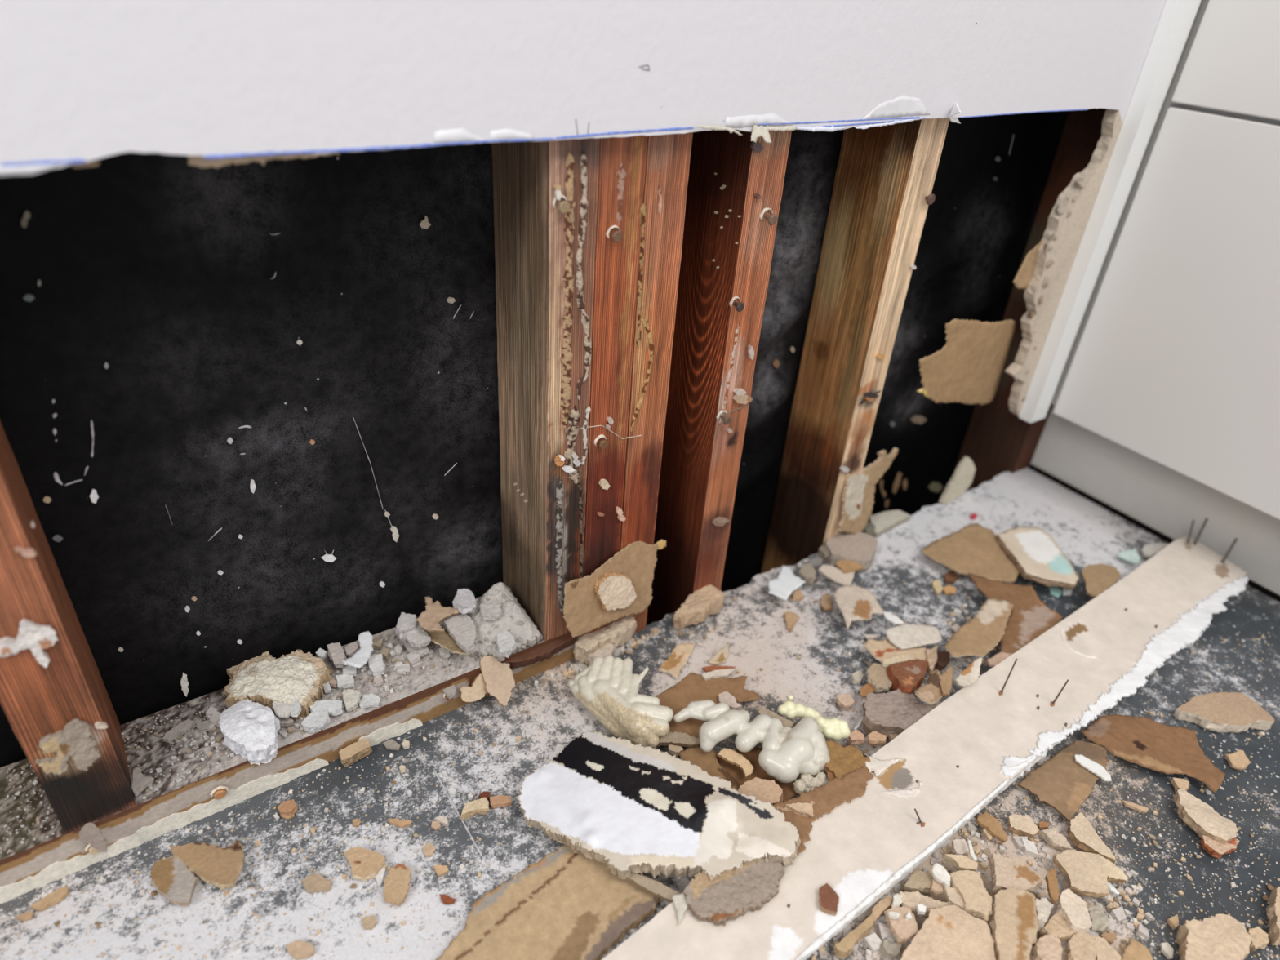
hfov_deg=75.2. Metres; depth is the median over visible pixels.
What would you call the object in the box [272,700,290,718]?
chip
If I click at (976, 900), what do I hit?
chip
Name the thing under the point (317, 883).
chip
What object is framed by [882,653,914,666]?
chip
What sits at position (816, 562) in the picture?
chip
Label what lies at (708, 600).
chip
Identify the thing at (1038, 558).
debris fragment
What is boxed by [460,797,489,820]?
chip
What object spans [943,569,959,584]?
chip
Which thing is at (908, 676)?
chip
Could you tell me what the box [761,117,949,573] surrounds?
stud
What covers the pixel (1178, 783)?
chip
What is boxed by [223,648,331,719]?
chunk
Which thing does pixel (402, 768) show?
chip
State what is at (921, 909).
chip
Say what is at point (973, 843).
crumb
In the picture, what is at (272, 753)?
shard
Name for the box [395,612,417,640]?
chip
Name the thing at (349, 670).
chip
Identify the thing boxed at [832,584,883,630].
paper
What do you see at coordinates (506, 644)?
chip
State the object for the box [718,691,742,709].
chip
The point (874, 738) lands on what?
chip
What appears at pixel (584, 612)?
paper
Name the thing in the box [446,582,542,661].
heap
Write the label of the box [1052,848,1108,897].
chip
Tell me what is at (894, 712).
chip
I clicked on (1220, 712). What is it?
chip
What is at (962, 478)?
chip
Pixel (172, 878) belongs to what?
chip
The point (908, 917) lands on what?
chip
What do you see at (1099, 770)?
shard
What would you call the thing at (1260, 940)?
chip
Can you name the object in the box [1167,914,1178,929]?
chip
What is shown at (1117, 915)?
plaster grit
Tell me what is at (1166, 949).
chip
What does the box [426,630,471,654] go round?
paper
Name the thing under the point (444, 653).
chip
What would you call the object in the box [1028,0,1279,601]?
base cabinet
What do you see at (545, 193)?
stud
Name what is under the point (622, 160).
stud
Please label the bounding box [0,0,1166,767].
wall
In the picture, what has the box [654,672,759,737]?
paper
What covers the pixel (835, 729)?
bead
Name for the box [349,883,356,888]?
crumb
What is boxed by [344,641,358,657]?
chip
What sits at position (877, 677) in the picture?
chip
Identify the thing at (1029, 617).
paper
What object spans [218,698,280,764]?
chunk
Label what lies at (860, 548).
chip
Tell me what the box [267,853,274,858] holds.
crumb
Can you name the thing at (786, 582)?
shard
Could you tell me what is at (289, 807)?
chip
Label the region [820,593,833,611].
chip
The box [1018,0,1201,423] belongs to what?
trim
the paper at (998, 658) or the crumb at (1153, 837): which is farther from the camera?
the paper at (998, 658)
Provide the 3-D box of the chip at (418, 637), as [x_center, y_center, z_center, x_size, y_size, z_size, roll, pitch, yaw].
[-0.193,0.136,0.720,0.018,0.007,0.025,-17,39,-30]
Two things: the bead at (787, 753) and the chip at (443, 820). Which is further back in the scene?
the bead at (787, 753)
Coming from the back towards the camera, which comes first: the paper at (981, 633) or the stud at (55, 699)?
the paper at (981, 633)
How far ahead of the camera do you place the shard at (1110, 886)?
0.62 m
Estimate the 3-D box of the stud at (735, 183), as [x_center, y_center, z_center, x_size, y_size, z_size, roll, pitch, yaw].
[0.123,-0.837,0.290,0.041,2.500,0.094,-17,39,-30]
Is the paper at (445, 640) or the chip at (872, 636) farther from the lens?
the chip at (872, 636)
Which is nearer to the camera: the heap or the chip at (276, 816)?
the chip at (276, 816)
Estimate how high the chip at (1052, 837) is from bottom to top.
0.008 m
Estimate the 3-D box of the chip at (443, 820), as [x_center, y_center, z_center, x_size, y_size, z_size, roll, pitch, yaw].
[-0.150,0.260,0.635,0.012,0.004,0.006,17,35,19]
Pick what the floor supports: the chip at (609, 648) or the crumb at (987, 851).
the crumb at (987, 851)
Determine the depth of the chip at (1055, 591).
0.92 m
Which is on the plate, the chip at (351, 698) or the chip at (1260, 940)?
the chip at (351, 698)
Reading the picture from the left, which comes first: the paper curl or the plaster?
the plaster
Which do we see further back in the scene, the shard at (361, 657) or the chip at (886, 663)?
the chip at (886, 663)
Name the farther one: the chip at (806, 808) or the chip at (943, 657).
the chip at (943, 657)
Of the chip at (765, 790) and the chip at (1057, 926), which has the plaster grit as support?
the chip at (1057, 926)
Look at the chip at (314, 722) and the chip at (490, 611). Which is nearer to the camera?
the chip at (314, 722)
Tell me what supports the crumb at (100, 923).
on the floor
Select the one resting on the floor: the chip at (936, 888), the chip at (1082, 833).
the chip at (1082, 833)
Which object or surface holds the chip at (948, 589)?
on the floor
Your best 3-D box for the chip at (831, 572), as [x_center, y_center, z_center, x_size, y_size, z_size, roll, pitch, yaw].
[0.214,0.103,0.906,0.038,0.003,0.030,19,35,21]
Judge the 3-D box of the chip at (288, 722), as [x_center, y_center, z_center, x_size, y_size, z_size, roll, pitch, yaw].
[-0.279,0.190,0.653,0.012,0.004,0.010,-17,39,-30]
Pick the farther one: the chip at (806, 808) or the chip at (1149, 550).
the chip at (1149, 550)
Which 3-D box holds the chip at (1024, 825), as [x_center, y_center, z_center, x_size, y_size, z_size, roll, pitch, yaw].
[0.305,0.275,0.662,0.024,0.007,0.018,11,33,10]
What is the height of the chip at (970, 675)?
0.006 m
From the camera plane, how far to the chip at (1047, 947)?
0.57 m
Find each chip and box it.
[15,911,34,921]
[30,885,68,911]
[78,822,106,852]
[131,767,154,796]
[150,856,198,906]
[162,719,195,743]
[169,839,244,890]
[195,720,215,733]
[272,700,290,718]
[272,813,279,821]
[277,799,297,817]
[278,717,293,726]
[280,814,294,820]
[286,940,315,959]
[288,697,301,717]
[300,872,332,893]
[301,711,329,732]
[302,874,331,889]
[308,699,342,715]
[315,648,326,660]
[322,682,331,693]
[326,642,346,668]
[327,675,337,688]
[335,674,354,689]
[338,737,372,767]
[342,665,356,676]
[342,688,361,711]
[343,846,386,880]
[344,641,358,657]
[351,818,360,826]
[359,693,380,708]
[362,915,377,929]
[367,653,386,676]
[373,674,382,687]
[375,867,386,888]
[382,738,400,751]
[383,862,411,906]
[386,817,411,828]
[394,644,402,655]
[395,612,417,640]
[399,764,405,773]
[400,740,409,749]
[404,625,431,648]
[404,641,429,657]
[406,789,412,796]
[422,842,435,857]
[431,820,440,831]
[433,864,448,876]
[435,815,448,826]
[439,647,450,658]
[439,893,455,904]
[442,613,476,655]
[443,684,456,699]
[448,786,457,797]
[452,588,476,614]
[459,673,486,702]
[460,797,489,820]
[467,793,473,799]
[478,791,489,799]
[479,601,502,620]
[479,655,515,706]
[489,795,511,808]
[496,631,515,657]
[573,614,636,664]
[587,643,616,666]
[594,572,636,610]
[625,873,680,902]
[657,731,699,747]
[667,744,683,755]
[671,892,687,924]
[672,584,724,629]
[702,665,735,672]
[702,668,735,680]
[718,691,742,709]
[737,777,782,804]
[783,610,795,632]
[785,802,813,817]
[791,588,804,601]
[798,562,816,585]
[808,556,822,571]
[817,545,830,561]
[817,883,839,915]
[818,564,855,586]
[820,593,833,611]
[825,531,877,573]
[833,912,875,959]
[835,559,863,573]
[835,693,854,710]
[848,728,864,745]
[850,670,863,684]
[859,683,875,697]
[862,522,875,536]
[862,688,936,738]
[863,634,876,639]
[866,662,892,693]
[866,730,886,746]
[868,509,911,537]
[871,894,893,924]
[880,939,902,959]
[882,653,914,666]
[883,906,918,944]
[886,658,928,693]
[887,911,900,919]
[888,733,897,742]
[891,893,902,907]
[898,890,951,915]
[902,871,933,893]
[905,911,912,920]
[916,903,926,915]
[925,645,937,675]
[929,878,943,894]
[931,862,951,887]
[932,579,942,596]
[936,651,950,671]
[938,455,975,503]
[942,585,956,595]
[942,886,964,909]
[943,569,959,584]
[943,853,977,871]
[949,870,992,920]
[950,623,959,632]
[951,839,968,855]
[967,840,977,861]
[969,512,977,519]
[976,811,1008,843]
[982,828,992,841]
[987,853,1042,894]
[989,888,1039,959]
[1007,813,1039,838]
[1031,934,1062,959]
[1035,897,1053,932]
[1038,821,1048,829]
[1039,826,1072,850]
[1039,911,1075,942]
[1044,868,1058,904]
[1048,586,1062,598]
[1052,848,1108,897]
[1055,888,1092,934]
[1062,587,1072,595]
[1064,932,1097,959]
[1067,812,1115,862]
[1081,563,1120,597]
[1088,905,1109,934]
[1094,936,1121,959]
[1098,853,1128,884]
[1100,932,1116,945]
[1116,548,1141,564]
[1121,800,1148,813]
[1141,542,1168,558]
[1160,942,1173,959]
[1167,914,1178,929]
[1170,777,1189,791]
[1173,692,1274,733]
[1173,788,1238,844]
[1175,913,1251,959]
[1200,835,1239,857]
[1224,749,1251,771]
[1247,926,1269,953]
[1266,886,1279,946]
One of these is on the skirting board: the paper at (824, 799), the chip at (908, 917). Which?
the paper at (824, 799)
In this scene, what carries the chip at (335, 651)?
on the plate
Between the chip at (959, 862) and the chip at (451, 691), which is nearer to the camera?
the chip at (959, 862)
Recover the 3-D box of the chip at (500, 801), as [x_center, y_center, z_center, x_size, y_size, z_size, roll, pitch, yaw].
[-0.109,0.252,0.652,0.017,0.006,0.009,-4,34,-13]
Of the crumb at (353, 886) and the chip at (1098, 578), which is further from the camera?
the chip at (1098, 578)
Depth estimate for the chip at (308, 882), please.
0.58 m
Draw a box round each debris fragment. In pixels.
[899,904,995,959]
[996,526,1079,590]
[1082,714,1225,792]
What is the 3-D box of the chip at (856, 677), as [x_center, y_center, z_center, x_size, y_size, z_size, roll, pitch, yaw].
[0.206,0.189,0.789,0.014,0.007,0.011,-17,39,-30]
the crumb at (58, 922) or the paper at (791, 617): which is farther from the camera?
the paper at (791, 617)
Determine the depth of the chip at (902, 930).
0.57 m
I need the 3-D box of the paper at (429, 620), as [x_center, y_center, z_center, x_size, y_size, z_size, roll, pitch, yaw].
[-0.178,0.119,0.725,0.042,0.006,0.038,13,34,13]
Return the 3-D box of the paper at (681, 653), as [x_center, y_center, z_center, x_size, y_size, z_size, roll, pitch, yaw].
[0.035,0.171,0.795,0.020,0.003,0.050,16,34,17]
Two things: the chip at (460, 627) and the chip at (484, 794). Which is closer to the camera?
the chip at (484, 794)
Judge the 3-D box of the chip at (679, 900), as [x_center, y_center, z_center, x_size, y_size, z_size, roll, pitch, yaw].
[0.030,0.288,0.559,0.013,0.002,0.022,-3,33,-11]
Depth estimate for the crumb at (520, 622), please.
0.74 m
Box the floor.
[0,462,1279,959]
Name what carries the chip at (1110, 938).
on the floor
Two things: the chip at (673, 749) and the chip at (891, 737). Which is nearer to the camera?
the chip at (673, 749)
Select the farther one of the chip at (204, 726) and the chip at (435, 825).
the chip at (204, 726)
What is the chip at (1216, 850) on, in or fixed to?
on the floor
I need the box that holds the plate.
[0,596,577,903]
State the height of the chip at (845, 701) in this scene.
0.008 m
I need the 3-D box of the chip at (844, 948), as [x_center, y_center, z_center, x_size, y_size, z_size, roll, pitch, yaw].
[0.150,0.316,0.574,0.041,0.011,0.010,-19,40,-32]
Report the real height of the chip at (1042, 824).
0.003 m
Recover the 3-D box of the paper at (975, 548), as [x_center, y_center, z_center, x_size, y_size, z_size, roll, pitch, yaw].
[0.390,0.087,0.949,0.110,0.004,0.096,-17,39,-30]
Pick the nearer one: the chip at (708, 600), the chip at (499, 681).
the chip at (499, 681)
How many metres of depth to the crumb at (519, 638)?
0.74 m
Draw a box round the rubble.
[0,625,481,853]
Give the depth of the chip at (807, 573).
0.91 m
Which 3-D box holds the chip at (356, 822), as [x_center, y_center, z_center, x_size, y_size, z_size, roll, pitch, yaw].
[-0.215,0.260,0.629,0.006,0.003,0.007,-17,39,-30]
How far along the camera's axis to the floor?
0.67 m
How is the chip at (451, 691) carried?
on the plate
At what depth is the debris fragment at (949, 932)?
0.56 m
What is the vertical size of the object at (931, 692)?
0.008 m
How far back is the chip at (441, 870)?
0.60 m
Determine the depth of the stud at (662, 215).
0.65 m
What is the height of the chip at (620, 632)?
0.021 m
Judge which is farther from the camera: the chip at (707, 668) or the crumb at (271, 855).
the chip at (707, 668)
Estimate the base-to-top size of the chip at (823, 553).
0.013 m
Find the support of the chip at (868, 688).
on the floor
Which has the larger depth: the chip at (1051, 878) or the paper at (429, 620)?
the paper at (429, 620)
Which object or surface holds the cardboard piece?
on the floor
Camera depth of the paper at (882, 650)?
0.80 m
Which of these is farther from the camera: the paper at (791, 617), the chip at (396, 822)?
the paper at (791, 617)
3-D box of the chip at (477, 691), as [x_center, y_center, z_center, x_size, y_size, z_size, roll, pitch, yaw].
[-0.145,0.181,0.720,0.025,0.019,0.016,-17,39,-30]
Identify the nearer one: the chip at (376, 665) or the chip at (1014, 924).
the chip at (1014, 924)
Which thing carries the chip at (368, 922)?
on the floor
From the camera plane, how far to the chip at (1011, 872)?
0.61 m
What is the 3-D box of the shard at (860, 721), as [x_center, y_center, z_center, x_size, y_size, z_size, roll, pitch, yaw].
[0.195,0.217,0.740,0.003,0.002,0.021,22,37,26]
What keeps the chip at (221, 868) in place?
on the floor
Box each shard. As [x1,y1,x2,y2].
[269,742,278,755]
[342,631,373,667]
[768,565,805,600]
[853,715,863,730]
[882,611,904,625]
[1074,754,1111,782]
[1107,881,1119,895]
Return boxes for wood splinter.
[757,706,794,728]
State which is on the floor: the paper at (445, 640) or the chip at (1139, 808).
the chip at (1139, 808)
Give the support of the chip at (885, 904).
on the floor
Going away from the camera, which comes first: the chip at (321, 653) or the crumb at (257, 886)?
the crumb at (257, 886)
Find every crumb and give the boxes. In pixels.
[54,920,60,927]
[83,908,88,915]
[97,921,102,928]
[151,889,157,895]
[253,884,260,889]
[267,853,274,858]
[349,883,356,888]
[486,645,491,651]
[515,636,523,641]
[517,620,525,625]
[624,649,633,653]
[971,841,977,846]
[982,847,990,855]
[1057,881,1064,891]
[1120,939,1128,944]
[1148,833,1155,839]
[1262,894,1267,901]
[1266,884,1274,889]
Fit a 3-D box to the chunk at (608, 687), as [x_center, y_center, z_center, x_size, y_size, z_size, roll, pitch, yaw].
[-0.011,0.191,0.725,0.057,0.034,0.105,-25,43,-37]
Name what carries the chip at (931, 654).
on the floor
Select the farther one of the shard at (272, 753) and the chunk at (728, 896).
the shard at (272, 753)
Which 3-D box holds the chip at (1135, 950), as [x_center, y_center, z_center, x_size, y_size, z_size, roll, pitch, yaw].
[0.343,0.332,0.574,0.027,0.006,0.019,-26,43,-38]
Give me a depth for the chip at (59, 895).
0.56 m
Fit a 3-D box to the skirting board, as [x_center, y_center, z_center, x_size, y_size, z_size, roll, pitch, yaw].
[0.311,0.201,0.709,0.921,0.056,0.096,-19,39,-32]
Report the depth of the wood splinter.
0.71 m
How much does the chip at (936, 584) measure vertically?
0.004 m
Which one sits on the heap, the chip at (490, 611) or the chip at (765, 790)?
the chip at (490, 611)
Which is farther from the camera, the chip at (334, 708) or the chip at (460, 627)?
the chip at (460, 627)
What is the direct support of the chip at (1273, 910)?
on the floor
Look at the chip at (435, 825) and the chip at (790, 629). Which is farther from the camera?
the chip at (790, 629)
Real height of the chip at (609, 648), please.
0.016 m
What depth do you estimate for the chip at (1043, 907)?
0.59 m
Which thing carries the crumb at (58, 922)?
on the floor
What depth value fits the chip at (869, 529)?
0.99 m
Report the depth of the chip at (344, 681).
0.69 m
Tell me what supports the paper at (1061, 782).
on the floor
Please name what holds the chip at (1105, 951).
on the floor
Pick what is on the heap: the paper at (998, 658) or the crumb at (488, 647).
the crumb at (488, 647)
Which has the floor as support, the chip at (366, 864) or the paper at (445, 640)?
the chip at (366, 864)
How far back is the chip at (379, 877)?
0.59 m
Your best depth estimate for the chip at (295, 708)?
0.65 m
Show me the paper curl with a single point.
(830, 775)
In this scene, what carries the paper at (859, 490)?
on the floor
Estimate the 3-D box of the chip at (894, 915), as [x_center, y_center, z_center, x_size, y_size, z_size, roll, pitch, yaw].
[0.177,0.303,0.578,0.009,0.003,0.004,7,33,4]
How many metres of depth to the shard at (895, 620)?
0.84 m
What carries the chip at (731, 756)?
on the paper at (788, 792)
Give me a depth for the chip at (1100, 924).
0.60 m
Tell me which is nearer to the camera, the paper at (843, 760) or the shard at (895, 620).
the paper at (843, 760)
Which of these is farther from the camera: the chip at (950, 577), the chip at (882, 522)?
the chip at (882, 522)
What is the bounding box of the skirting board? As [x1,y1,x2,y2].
[601,517,1248,959]
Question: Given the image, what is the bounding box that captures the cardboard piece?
[435,844,660,959]
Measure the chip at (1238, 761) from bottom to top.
0.006 m
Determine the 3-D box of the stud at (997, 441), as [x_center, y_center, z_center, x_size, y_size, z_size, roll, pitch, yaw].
[0.582,-0.983,0.575,0.039,2.500,0.085,-17,39,-30]
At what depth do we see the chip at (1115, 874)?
0.63 m
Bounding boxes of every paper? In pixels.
[416,595,460,632]
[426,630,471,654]
[563,539,666,637]
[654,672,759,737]
[658,643,694,679]
[678,746,740,790]
[708,644,728,665]
[716,747,797,802]
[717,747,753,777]
[770,766,874,855]
[784,611,799,629]
[825,739,874,778]
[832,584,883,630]
[838,447,898,533]
[863,636,927,663]
[885,623,942,649]
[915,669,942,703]
[916,318,1016,404]
[921,523,1019,582]
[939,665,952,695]
[945,597,1013,657]
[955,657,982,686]
[968,573,1062,653]
[986,651,1012,666]
[1017,739,1107,822]
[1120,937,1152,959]
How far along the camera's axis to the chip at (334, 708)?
0.66 m
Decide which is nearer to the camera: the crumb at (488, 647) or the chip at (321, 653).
the chip at (321, 653)
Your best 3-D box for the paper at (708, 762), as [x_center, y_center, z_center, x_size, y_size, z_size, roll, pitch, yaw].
[0.058,0.237,0.678,0.030,0.004,0.055,-17,39,-30]
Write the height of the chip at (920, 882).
0.009 m
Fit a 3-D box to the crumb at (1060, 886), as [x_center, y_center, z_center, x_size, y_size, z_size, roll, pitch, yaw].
[0.314,0.304,0.624,0.007,0.004,0.007,-17,39,-30]
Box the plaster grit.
[0,503,1279,959]
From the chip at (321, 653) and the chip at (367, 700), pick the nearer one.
the chip at (367, 700)
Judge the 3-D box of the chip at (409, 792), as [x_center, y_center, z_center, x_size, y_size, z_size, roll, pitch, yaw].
[-0.181,0.247,0.653,0.004,0.004,0.005,-17,39,-30]
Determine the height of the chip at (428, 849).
0.004 m
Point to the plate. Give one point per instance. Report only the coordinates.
(37, 863)
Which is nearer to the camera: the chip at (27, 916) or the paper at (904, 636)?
the chip at (27, 916)
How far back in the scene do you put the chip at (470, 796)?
0.65 m
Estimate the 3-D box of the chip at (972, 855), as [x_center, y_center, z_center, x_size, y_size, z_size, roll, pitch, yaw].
[0.248,0.277,0.622,0.004,0.003,0.017,4,33,-1]
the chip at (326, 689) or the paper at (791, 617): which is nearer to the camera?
the chip at (326, 689)
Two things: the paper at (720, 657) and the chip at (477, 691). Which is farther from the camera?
the paper at (720, 657)
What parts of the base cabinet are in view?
door, drawer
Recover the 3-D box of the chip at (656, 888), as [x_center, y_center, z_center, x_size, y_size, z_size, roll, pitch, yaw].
[0.009,0.286,0.584,0.047,0.004,0.010,17,35,19]
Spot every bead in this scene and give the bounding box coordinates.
[673,699,830,793]
[777,694,850,741]
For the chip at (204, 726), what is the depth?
0.65 m
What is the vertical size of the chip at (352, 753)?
0.011 m
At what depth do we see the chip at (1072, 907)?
0.59 m
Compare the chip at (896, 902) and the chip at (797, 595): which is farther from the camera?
the chip at (797, 595)
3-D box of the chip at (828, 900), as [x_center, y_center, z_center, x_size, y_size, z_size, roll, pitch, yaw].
[0.129,0.288,0.571,0.015,0.006,0.020,14,34,15]
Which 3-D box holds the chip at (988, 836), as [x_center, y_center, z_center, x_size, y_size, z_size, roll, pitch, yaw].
[0.273,0.278,0.654,0.006,0.004,0.014,5,33,1]
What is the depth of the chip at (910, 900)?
0.59 m
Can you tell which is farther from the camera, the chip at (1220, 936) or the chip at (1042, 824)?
the chip at (1042, 824)
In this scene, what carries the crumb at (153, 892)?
on the floor
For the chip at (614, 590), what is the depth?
0.75 m
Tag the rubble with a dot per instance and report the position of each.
(212, 713)
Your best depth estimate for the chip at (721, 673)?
0.77 m
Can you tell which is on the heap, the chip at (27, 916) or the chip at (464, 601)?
the chip at (464, 601)
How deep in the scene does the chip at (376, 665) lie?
0.70 m
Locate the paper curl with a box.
[823,767,835,782]
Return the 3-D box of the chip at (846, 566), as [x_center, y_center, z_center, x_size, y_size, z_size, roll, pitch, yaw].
[0.229,0.094,0.915,0.026,0.003,0.024,-17,39,-30]
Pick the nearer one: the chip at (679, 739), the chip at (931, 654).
the chip at (679, 739)
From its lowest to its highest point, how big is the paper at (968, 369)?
0.155 m
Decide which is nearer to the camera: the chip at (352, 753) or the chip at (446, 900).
the chip at (446, 900)
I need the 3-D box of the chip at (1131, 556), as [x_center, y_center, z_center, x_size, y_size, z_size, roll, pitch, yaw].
[0.583,0.090,0.984,0.032,0.004,0.023,-17,39,-30]
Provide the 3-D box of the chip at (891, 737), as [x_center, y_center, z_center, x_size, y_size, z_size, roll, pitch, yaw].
[0.225,0.224,0.725,0.019,0.006,0.010,2,33,-5]
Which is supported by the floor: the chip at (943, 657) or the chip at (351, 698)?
the chip at (943, 657)
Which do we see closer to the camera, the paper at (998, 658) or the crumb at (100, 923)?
the crumb at (100, 923)
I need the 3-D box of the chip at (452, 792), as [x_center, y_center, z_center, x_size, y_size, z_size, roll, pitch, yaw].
[-0.148,0.247,0.656,0.006,0.005,0.007,-17,39,-30]
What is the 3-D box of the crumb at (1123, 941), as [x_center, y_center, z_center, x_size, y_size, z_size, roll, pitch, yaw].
[0.345,0.330,0.592,0.005,0.003,0.004,-7,34,-18]
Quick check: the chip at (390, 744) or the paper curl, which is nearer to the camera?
the paper curl
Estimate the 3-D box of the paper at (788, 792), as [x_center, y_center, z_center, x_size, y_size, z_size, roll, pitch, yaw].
[0.096,0.243,0.684,0.053,0.006,0.071,-17,39,-30]
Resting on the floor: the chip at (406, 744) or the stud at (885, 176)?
the chip at (406, 744)
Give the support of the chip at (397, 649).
on the plate
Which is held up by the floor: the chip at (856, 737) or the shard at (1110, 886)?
the chip at (856, 737)
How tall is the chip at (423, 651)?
0.005 m
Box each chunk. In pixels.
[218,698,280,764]
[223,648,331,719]
[568,654,673,749]
[683,859,784,926]
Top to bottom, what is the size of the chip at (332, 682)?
0.005 m
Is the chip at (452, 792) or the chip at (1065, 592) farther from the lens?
the chip at (1065, 592)
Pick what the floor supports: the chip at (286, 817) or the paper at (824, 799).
the chip at (286, 817)
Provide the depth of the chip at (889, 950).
0.57 m
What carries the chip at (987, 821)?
on the floor
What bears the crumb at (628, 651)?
on the floor
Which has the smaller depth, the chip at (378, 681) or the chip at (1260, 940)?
the chip at (1260, 940)
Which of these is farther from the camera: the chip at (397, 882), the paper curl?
the paper curl
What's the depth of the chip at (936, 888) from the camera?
0.60 m
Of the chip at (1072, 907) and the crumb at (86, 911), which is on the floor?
the crumb at (86, 911)
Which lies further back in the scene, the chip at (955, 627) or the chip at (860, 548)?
the chip at (860, 548)
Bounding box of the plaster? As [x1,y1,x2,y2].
[515,729,800,879]
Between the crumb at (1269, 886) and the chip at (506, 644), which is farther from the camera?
the chip at (506, 644)
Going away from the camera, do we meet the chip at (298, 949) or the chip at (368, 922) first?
the chip at (298, 949)
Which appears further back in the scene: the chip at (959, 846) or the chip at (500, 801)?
the chip at (500, 801)
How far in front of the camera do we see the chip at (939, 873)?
0.60 m
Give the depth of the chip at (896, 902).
0.59 m
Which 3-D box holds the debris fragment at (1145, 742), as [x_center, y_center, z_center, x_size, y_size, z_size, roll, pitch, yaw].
[0.455,0.233,0.740,0.114,0.005,0.068,17,34,18]
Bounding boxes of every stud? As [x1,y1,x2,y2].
[0,420,136,833]
[491,137,599,640]
[580,135,647,636]
[615,132,693,633]
[645,129,791,625]
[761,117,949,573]
[953,108,1106,491]
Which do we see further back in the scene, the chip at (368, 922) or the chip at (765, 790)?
the chip at (765, 790)
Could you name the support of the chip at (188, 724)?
on the plate
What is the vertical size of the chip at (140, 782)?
0.004 m
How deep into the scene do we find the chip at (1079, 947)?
0.57 m
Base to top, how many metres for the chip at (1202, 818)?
0.012 m
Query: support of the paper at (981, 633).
on the paper at (1029, 617)
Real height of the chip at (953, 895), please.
0.007 m
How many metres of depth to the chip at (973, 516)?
1.04 m
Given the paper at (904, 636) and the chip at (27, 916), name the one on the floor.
the chip at (27, 916)
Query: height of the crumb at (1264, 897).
0.003 m

